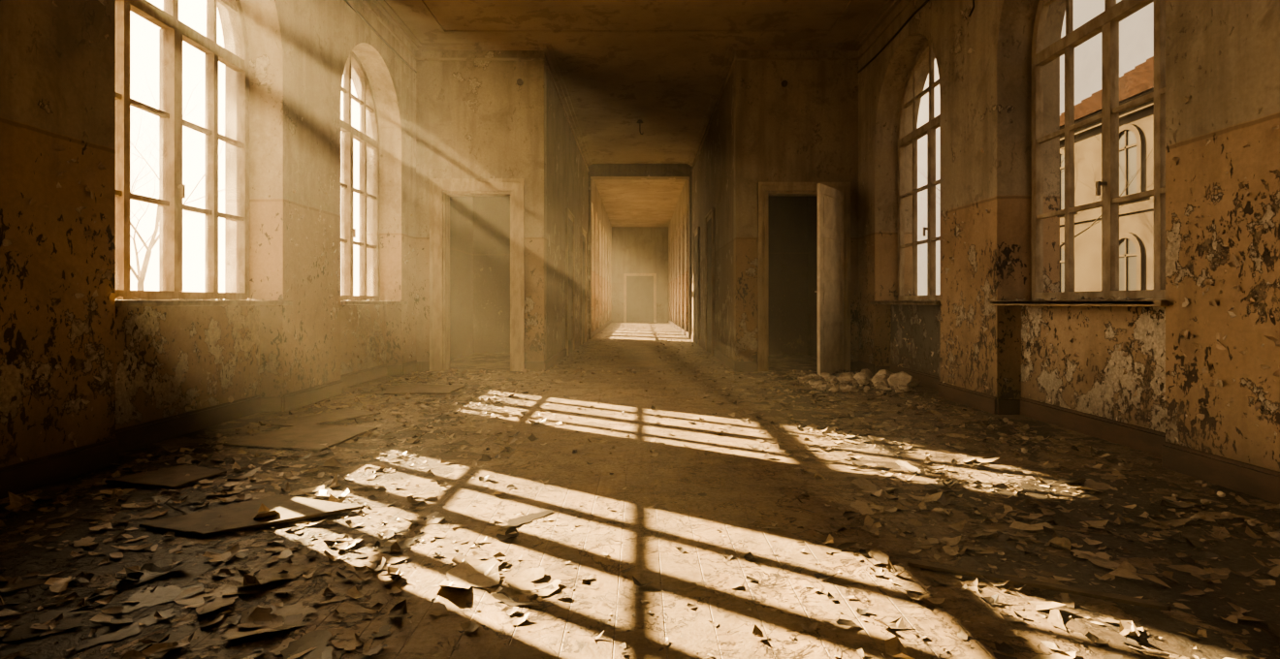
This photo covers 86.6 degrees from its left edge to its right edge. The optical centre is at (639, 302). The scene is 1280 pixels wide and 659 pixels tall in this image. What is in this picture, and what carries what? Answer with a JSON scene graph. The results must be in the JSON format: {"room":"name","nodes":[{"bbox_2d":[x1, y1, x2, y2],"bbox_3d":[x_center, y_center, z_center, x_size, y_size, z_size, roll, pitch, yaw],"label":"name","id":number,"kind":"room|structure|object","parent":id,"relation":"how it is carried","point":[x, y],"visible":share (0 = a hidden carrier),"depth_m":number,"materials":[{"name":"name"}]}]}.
{"room":"abandoned building hall","nodes":[
{"label":"abandoned building hall","id":0,"kind":"room"},
{"bbox_2d":[0,0,415,467],"bbox_3d":[-3.350,-1.300,3.150,0.500,4.500,12.700,0,0,0],"label":"wall","id":1,"kind":"structure","parent":0,"point":[57,86],"depth_m":5.07,"materials":[{"name":"paint"}]},
{"bbox_2d":[115,0,249,300],"bbox_3d":[-3.400,-1.495,4.950,0.150,3.030,1.880,0,0,0],"label":"frame","id":2,"kind":"object","parent":1,"relation":"attached to","point":[172,31],"visible":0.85,"depth_m":4.91,"materials":[{"name":"paint"}]},
{"bbox_2d":[115,299,292,306],"bbox_3d":[-3.225,0.005,4.950,0.390,0.040,1.960,0,0,0],"label":"sill","id":3,"kind":"structure","parent":1,"relation":"attached to","point":[118,303],"depth_m":4.63,"materials":[{"name":"paint"}]},
{"bbox_2d":[340,50,379,301],"bbox_3d":[-3.400,-1.475,7.930,0.150,2.990,1.800,0,0,0],"label":"frame","id":4,"kind":"object","parent":1,"relation":"attached to","point":[349,133],"visible":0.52,"depth_m":8.31,"materials":[{"name":"paint"}]},
{"bbox_2d":[340,301,408,305],"bbox_3d":[-3.225,0.005,7.930,0.390,0.040,1.880,0,0,0],"label":"sill","id":5,"kind":"structure","parent":1,"relation":"attached to","point":[341,303],"depth_m":7.73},
{"bbox_2d":[343,0,416,72],"bbox_3d":[-3.085,-3.163,3.675,0.024,0.039,11.351,0,0,0],"label":"cable","id":6,"kind":"object","parent":1,"relation":"attached to","point":[345,1],"visible":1,"depth_m":8.02,"materials":[{"name":"metal"}]},
{"bbox_2d":[360,0,421,60],"bbox_3d":[-3.045,-3.450,3.100,0.110,0.200,12.600,0,0,0],"label":"trim","id":7,"kind":"structure","parent":1,"relation":"attached to","point":[383,6],"depth_m":8.46,"materials":[{"name":"paint"}]},
{"bbox_2d":[449,195,510,360],"bbox_3d":[-2.590,-1.300,11.225,2.020,4.500,3.150,0,0,0],"label":"wall","id":8,"kind":"structure","parent":0,"point":[479,225],"depth_m":12.60,"materials":[{"name":"paint"}]},
{"bbox_2d":[546,59,611,359],"bbox_3d":[-1.475,-1.300,20.825,0.290,4.500,22.350,0,0,0],"label":"wall","id":9,"kind":"structure","parent":0,"point":[566,169],"depth_m":12.17,"materials":[{"name":"paint"}]},
{"bbox_2d":[565,208,575,355],"bbox_3d":[-1.305,-0.365,12.675,0.050,2.630,1.210,0,0,0],"label":"frame","id":10,"kind":"object","parent":9,"relation":"attached to","point":[568,214],"visible":0.82,"depth_m":12.07,"materials":[{"name":"paint"}]},
{"bbox_2d":[568,218,573,354],"bbox_3d":[-1.313,-0.300,12.675,0.130,2.490,0.950,0,0,0],"label":"leaf","id":11,"kind":"object","parent":9,"relation":"attached to","point":[570,223],"visible":0.79,"depth_m":12.75,"materials":[{"name":"brown wood"}]},
{"bbox_2d":[579,226,586,345],"bbox_3d":[-1.305,-0.365,15.675,0.050,2.630,1.210,0,0,0],"label":"frame","id":12,"kind":"object","parent":9,"relation":"attached to","point":[582,231],"visible":0.81,"depth_m":15.07,"materials":[{"name":"paint"}]},
{"bbox_2d":[582,234,587,344],"bbox_3d":[-1.313,-0.300,15.675,0.130,2.490,0.950,0,0,0],"label":"leaf","id":13,"kind":"object","parent":9,"relation":"attached to","point":[584,238],"visible":0.62,"depth_m":15.85,"materials":[{"name":"brown wood"}]},
{"bbox_2d":[385,0,887,226],"bbox_3d":[-0.025,-3.650,14.400,7.150,0.200,35.700,0,0,0],"label":"ceiling","id":14,"kind":"structure","parent":0,"point":[613,81],"depth_m":9.29,"materials":[{"name":"paint"}]},
{"bbox_2d":[417,0,855,32],"bbox_3d":[-0.040,-3.540,2.950,5.120,0.020,11.900,0,0,0],"label":"trim","id":15,"kind":"structure","parent":14,"relation":"attached to","point":[850,3],"depth_m":8.85,"materials":[{"name":"paint"}]},
{"bbox_2d":[636,119,643,134],"bbox_3d":[0.001,-3.405,13.200,0.142,0.290,0.140,0,0,0],"label":"hook","id":16,"kind":"object","parent":14,"relation":"hanging from","point":[639,121],"depth_m":13.19,"materials":[{"name":"black metal"}]},
{"bbox_2d":[416,50,858,361],"bbox_3d":[-0.040,-1.300,9.525,6.120,4.500,0.250,0,0,0],"label":"wall","id":17,"kind":"structure","parent":0,"point":[474,119],"depth_m":9.40,"materials":[{"name":"paint"}]},
{"bbox_2d":[429,178,524,371],"bbox_3d":[-2.250,-0.380,9.500,1.300,2.660,0.300,0,0,0],"label":"frame","id":18,"kind":"object","parent":17,"relation":"attached to","point":[440,189],"visible":0.94,"depth_m":9.37,"materials":[{"name":"paint"}]},
{"bbox_2d":[516,78,523,85],"bbox_3d":[-1.660,-3.050,9.385,0.090,0.090,0.030,0,0,0],"label":"junction box","id":19,"kind":"object","parent":17,"relation":"attached to","point":[520,81],"visible":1,"depth_m":9.37,"materials":[{"name":"metal"}]},
{"bbox_2d":[416,43,858,61],"bbox_3d":[-0.040,-3.450,9.345,6.120,0.200,0.110,0,0,0],"label":"trim","id":20,"kind":"structure","parent":17,"relation":"attached to","point":[424,47],"depth_m":9.35,"materials":[{"name":"paint"}]},
{"bbox_2d":[781,80,787,87],"bbox_3d":[2.000,-3.030,9.385,0.090,0.090,0.030,0,0,0],"label":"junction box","id":21,"kind":"object","parent":17,"relation":"attached to","point":[784,82],"visible":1,"depth_m":9.37,"materials":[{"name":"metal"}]},
{"bbox_2d":[757,182,850,371],"bbox_3d":[2.265,-0.355,9.500,1.270,2.610,0.300,0,0,0],"label":"frame","id":22,"kind":"object","parent":17,"relation":"attached to","point":[764,189],"visible":0.78,"depth_m":9.36,"materials":[{"name":"paint"}]},
{"bbox_2d":[814,183,843,376],"bbox_3d":[2.521,-0.285,8.959,0.142,2.450,0.880,0,0,36],"label":"leaf","id":23,"kind":"object","parent":17,"relation":"attached to","point":[830,201],"visible":0.93,"depth_m":8.90,"materials":[{"name":"paint"}]},
{"bbox_2d":[0,322,1279,658],"bbox_3d":[-0.025,1.075,14.400,7.150,0.250,35.700,0,0,0],"label":"floor","id":24,"kind":"structure","parent":0,"point":[644,539],"depth_m":2.80,"materials":[{"name":"brown wood"}]},
{"bbox_2d":[139,494,364,537],"bbox_3d":[-1.674,0.933,2.959,0.528,0.022,0.708,0,0,39],"label":"board","id":25,"kind":"object","parent":24,"relation":"on","point":[237,517],"visible":0.99,"depth_m":2.94,"materials":[{"name":"brown wood"}]},
{"bbox_2d":[217,423,377,451],"bbox_3d":[-2.325,0.925,4.709,0.774,0.038,0.689,0,0,12],"label":"board","id":26,"kind":"object","parent":24,"relation":"on","point":[308,436],"visible":0.99,"depth_m":4.62,"materials":[{"name":"brown wood"}]},
{"bbox_2d":[259,409,380,426],"bbox_3d":[-2.510,0.917,5.358,0.505,0.054,0.733,0,0,36],"label":"board","id":27,"kind":"object","parent":24,"relation":"on","point":[345,414],"visible":0.97,"depth_m":5.34,"materials":[{"name":"brown wood"}]},
{"bbox_2d":[359,384,465,395],"bbox_3d":[-2.377,0.922,7.197,0.949,0.044,0.600,0,0,0],"label":"board","id":28,"kind":"object","parent":24,"relation":"on","point":[412,389],"visible":0.98,"depth_m":7.09,"materials":[{"name":"brown wood"}]},
{"bbox_2d":[594,322,682,338],"bbox_3d":[0.029,0.928,24.757,2.560,0.040,13.535,0,0,0],"label":"flakes","id":29,"kind":"object","parent":24,"relation":"on","point":[618,323],"visible":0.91,"depth_m":24.63,"materials":[{"name":"paint"}]},
{"bbox_2d":[0,370,1279,658],"bbox_3d":[-0.035,0.909,5.120,6.042,0.079,8.346,0,0,0],"label":"debris","id":30,"kind":"object","parent":24,"relation":"on","point":[155,649],"visible":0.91,"depth_m":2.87,"materials":[{"name":"beige paint"}]},
{"bbox_2d":[105,464,226,489],"bbox_3d":[-2.513,0.930,3.641,0.417,0.028,0.381,0,0,11],"label":"board","id":31,"kind":"object","parent":30,"relation":"on","point":[173,478],"visible":0.99,"depth_m":3.58,"materials":[{"name":"brown wood"}]},
{"bbox_2d":[0,368,1279,573],"bbox_3d":[-0.047,0.921,5.665,5.972,0.057,7.315,0,0,0],"label":"crumbs","id":32,"kind":"object","parent":24,"relation":"on","point":[1198,516],"visible":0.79,"depth_m":4.64,"materials":[{"name":"brown paint"}]},
{"bbox_2d":[551,339,730,370],"bbox_3d":[0.001,0.930,13.327,2.568,0.037,7.787,0,0,0],"label":"flakes","id":33,"kind":"object","parent":24,"relation":"on","point":[623,346],"visible":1,"depth_m":11.95,"materials":[{"name":"paint"}]},
{"bbox_2d":[797,368,920,393],"bbox_3d":[2.461,0.853,7.865,1.211,0.195,1.611,0,0,0],"label":"rubble","id":34,"kind":"object","parent":24,"relation":"on","point":[901,381],"visible":1,"depth_m":7.51,"materials":[{"name":"beige stone"}]},
{"bbox_2d":[907,559,1175,611],"bbox_3d":[1.294,0.933,2.252,0.768,0.022,0.044,0,0,31],"label":"wooden plank","id":35,"kind":"object","parent":24,"relation":"on","point":[1124,599],"visible":1,"depth_m":2.22,"materials":[{"name":"brown wood"}]},
{"bbox_2d":[611,226,668,322],"bbox_3d":[0.000,-1.300,32.125,3.240,4.500,0.250,0,0,0],"label":"wall","id":36,"kind":"structure","parent":0,"point":[634,249],"depth_m":32.00,"materials":[{"name":"paint"}]},
{"bbox_2d":[626,276,639,322],"bbox_3d":[-0.323,-0.150,31.983,0.635,2.190,0.130,0,0,0],"label":"leaf","id":37,"kind":"object","parent":36,"relation":"attached to","point":[632,282],"visible":1,"depth_m":31.97,"materials":[{"name":"beige wood"}]},
{"bbox_2d":[623,273,656,322],"bbox_3d":[0.000,-0.210,31.975,1.520,2.320,0.050,0,0,0],"label":"frame","id":38,"kind":"object","parent":36,"relation":"attached to","point":[624,274],"visible":1,"depth_m":31.97,"materials":[{"name":"paint"}]},
{"bbox_2d":[640,276,653,322],"bbox_3d":[0.323,-0.150,31.983,0.635,2.190,0.130,0,0,0],"label":"leaf","id":39,"kind":"object","parent":36,"relation":"attached to","point":[646,282],"visible":1,"depth_m":31.97,"materials":[{"name":"beige wood"}]},
{"bbox_2d":[587,163,692,339],"bbox_3d":[0.000,-1.300,17.625,2.660,4.500,0.450,0,0,0],"label":"door frame","id":40,"kind":"structure","parent":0,"point":[595,171],"depth_m":17.40,"materials":[{"name":"paint"}]},
{"bbox_2d":[668,59,733,359],"bbox_3d":[1.475,-1.300,20.825,0.290,4.500,22.350,0,0,0],"label":"wall","id":41,"kind":"structure","parent":0,"point":[713,169],"depth_m":12.17,"materials":[{"name":"paint"}]},
{"bbox_2d":[543,43,736,171],"bbox_3d":[0.000,-3.450,13.350,2.660,0.200,8.100,0,0,0],"label":"trim","id":42,"kind":"structure","parent":41,"relation":"attached to","point":[548,49],"depth_m":11.52,"materials":[{"name":"paint"}]},
{"bbox_2d":[692,234,697,344],"bbox_3d":[1.313,-0.300,15.675,0.130,2.490,0.950,0,0,0],"label":"leaf","id":43,"kind":"object","parent":41,"relation":"attached to","point":[695,238],"visible":0.63,"depth_m":15.85,"materials":[{"name":"brown wood"}]},
{"bbox_2d":[693,226,700,345],"bbox_3d":[1.305,-0.365,15.675,0.050,2.630,1.210,0,0,0],"label":"frame","id":44,"kind":"object","parent":41,"relation":"attached to","point":[697,231],"visible":0.81,"depth_m":15.07,"materials":[{"name":"paint"}]},
{"bbox_2d":[706,218,711,354],"bbox_3d":[1.313,-0.300,12.675,0.130,2.490,0.950,0,0,0],"label":"leaf","id":45,"kind":"object","parent":41,"relation":"attached to","point":[709,223],"visible":0.8,"depth_m":12.75,"materials":[{"name":"brown wood"}]},
{"bbox_2d":[704,208,714,355],"bbox_3d":[1.305,-0.365,12.675,0.050,2.630,1.210,0,0,0],"label":"frame","id":46,"kind":"object","parent":41,"relation":"attached to","point":[711,214],"visible":0.82,"depth_m":12.07,"materials":[{"name":"paint"}]},
{"bbox_2d":[768,195,817,357],"bbox_3d":[2.565,-1.300,11.025,1.970,4.500,2.750,0,0,0],"label":"wall","id":47,"kind":"structure","parent":0,"point":[792,219],"depth_m":12.20,"materials":[{"name":"paint"}]},
{"bbox_2d":[858,0,1279,472],"bbox_3d":[3.285,-1.300,3.150,0.530,4.500,12.700,0,0,0],"label":"wall","id":48,"kind":"structure","parent":0,"point":[1222,55],"depth_m":5.18,"materials":[{"name":"paint"}]},
{"bbox_2d":[0,320,1279,504],"bbox_3d":[-0.040,0.875,14.400,6.520,0.150,35.200,0,0,0],"label":"baseboard","id":49,"kind":"structure","parent":48,"relation":"attached to","point":[1262,483],"depth_m":4.64,"materials":[{"name":"brown wood"}]},
{"bbox_2d":[1,0,1279,461],"bbox_3d":[-0.040,-1.080,5.398,6.520,3.805,7.822,0,0,0],"label":"peeling paint","id":50,"kind":"object","parent":48,"relation":"attached to","point":[6,242],"visible":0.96,"depth_m":3.84,"materials":[{"name":"brown paint"}]},
{"bbox_2d":[852,0,912,61],"bbox_3d":[2.965,-3.450,3.100,0.110,0.200,12.600,0,0,0],"label":"trim","id":51,"kind":"structure","parent":48,"relation":"attached to","point":[889,6],"depth_m":8.47,"materials":[{"name":"paint"}]},
{"bbox_2d":[857,0,929,72],"bbox_3d":[3.005,-3.155,3.675,0.024,0.054,11.351,0,0,0],"label":"cable","id":52,"kind":"object","parent":48,"relation":"attached to","point":[926,1],"visible":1,"depth_m":7.96,"materials":[{"name":"metal"}]},
{"bbox_2d":[968,0,974,16],"bbox_3d":[2.983,-2.869,6.060,0.040,0.604,0.105,0,0,-17],"label":"hanging wire","id":53,"kind":"object","parent":52,"relation":"hanging from","point":[973,0],"visible":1,"depth_m":6.08,"materials":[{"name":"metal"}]},
{"bbox_2d":[869,300,940,305],"bbox_3d":[3.150,0.005,7.775,0.380,0.040,1.970,0,0,0],"label":"sill","id":54,"kind":"structure","parent":48,"relation":"attached to","point":[930,303],"depth_m":7.47,"materials":[{"name":"brown wood"}]},
{"bbox_2d":[897,40,940,301],"bbox_3d":[3.312,-1.498,7.775,0.135,3.035,1.890,0,0,0],"label":"frame","id":55,"kind":"object","parent":48,"relation":"attached to","point":[929,128],"visible":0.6,"depth_m":8.18,"materials":[{"name":"paint"}]},
{"bbox_2d":[988,299,1167,307],"bbox_3d":[3.150,0.005,4.820,0.380,0.040,1.920,0,0,0],"label":"sill","id":56,"kind":"structure","parent":48,"relation":"attached to","point":[1122,303],"depth_m":4.50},
{"bbox_2d":[1031,0,1165,300],"bbox_3d":[3.312,-1.485,4.820,0.135,3.010,1.840,0,0,0],"label":"frame","id":57,"kind":"object","parent":48,"relation":"attached to","point":[1106,22],"visible":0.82,"depth_m":4.83,"materials":[{"name":"paint"}]},
{"label":"outside","id":58,"kind":"structure","parent":0,"visible":0},
{"label":"ground","id":59,"kind":"structure","parent":58,"visible":0},
{"bbox_2d":[130,73,224,290],"bbox_3d":[-18.708,-3.599,26.979,8.439,10.726,5.963,0,0,-17],"label":"bare tree","id":60,"kind":"object","parent":59,"relation":"on","point":[141,275],"visible":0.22,"depth_m":26.23,"materials":[{"name":"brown plant"}]},
{"bbox_2d":[917,113,1153,248],"bbox_3d":[11.125,-2.089,18.585,4.424,7.683,6.654,0,0,-15],"label":"bare tree","id":61,"kind":"object","parent":59,"relation":"on","point":[1081,232],"visible":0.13,"depth_m":18.04,"materials":[{"name":"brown plant"}]},
{"bbox_2d":[1059,108,1153,291],"bbox_3d":[19.000,-1.925,13.000,10.000,7.350,22.000,0,0,0],"label":"wall","id":62,"kind":"structure","parent":59,"relation":"on","point":[1087,244],"depth_m":20.78,"materials":[{"name":"beige paint"}]},
{"bbox_2d":[1059,124,1144,292],"bbox_3d":[13.980,-2.300,13.300,0.001,5.300,19.600,0,0,0],"label":"windows","id":63,"kind":"structure","parent":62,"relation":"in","point":[1132,151],"depth_m":19.59,"materials":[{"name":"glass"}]},
{"bbox_2d":[1059,89,1153,225],"bbox_3d":[19.000,-4.100,13.000,10.800,3.100,22.800,0,0,0],"label":"crown molding","id":64,"kind":"structure","parent":62,"relation":"attached to","point":[1149,105],"depth_m":19.47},
{"bbox_2d":[1059,56,1153,127],"bbox_3d":[18.985,-7.650,13.000,11.030,4.000,23.000,0,0,0],"label":"roof","id":65,"kind":"structure","parent":64,"relation":"on","point":[1138,80],"depth_m":20.64,"materials":[{"name":"tile"}]}
]}

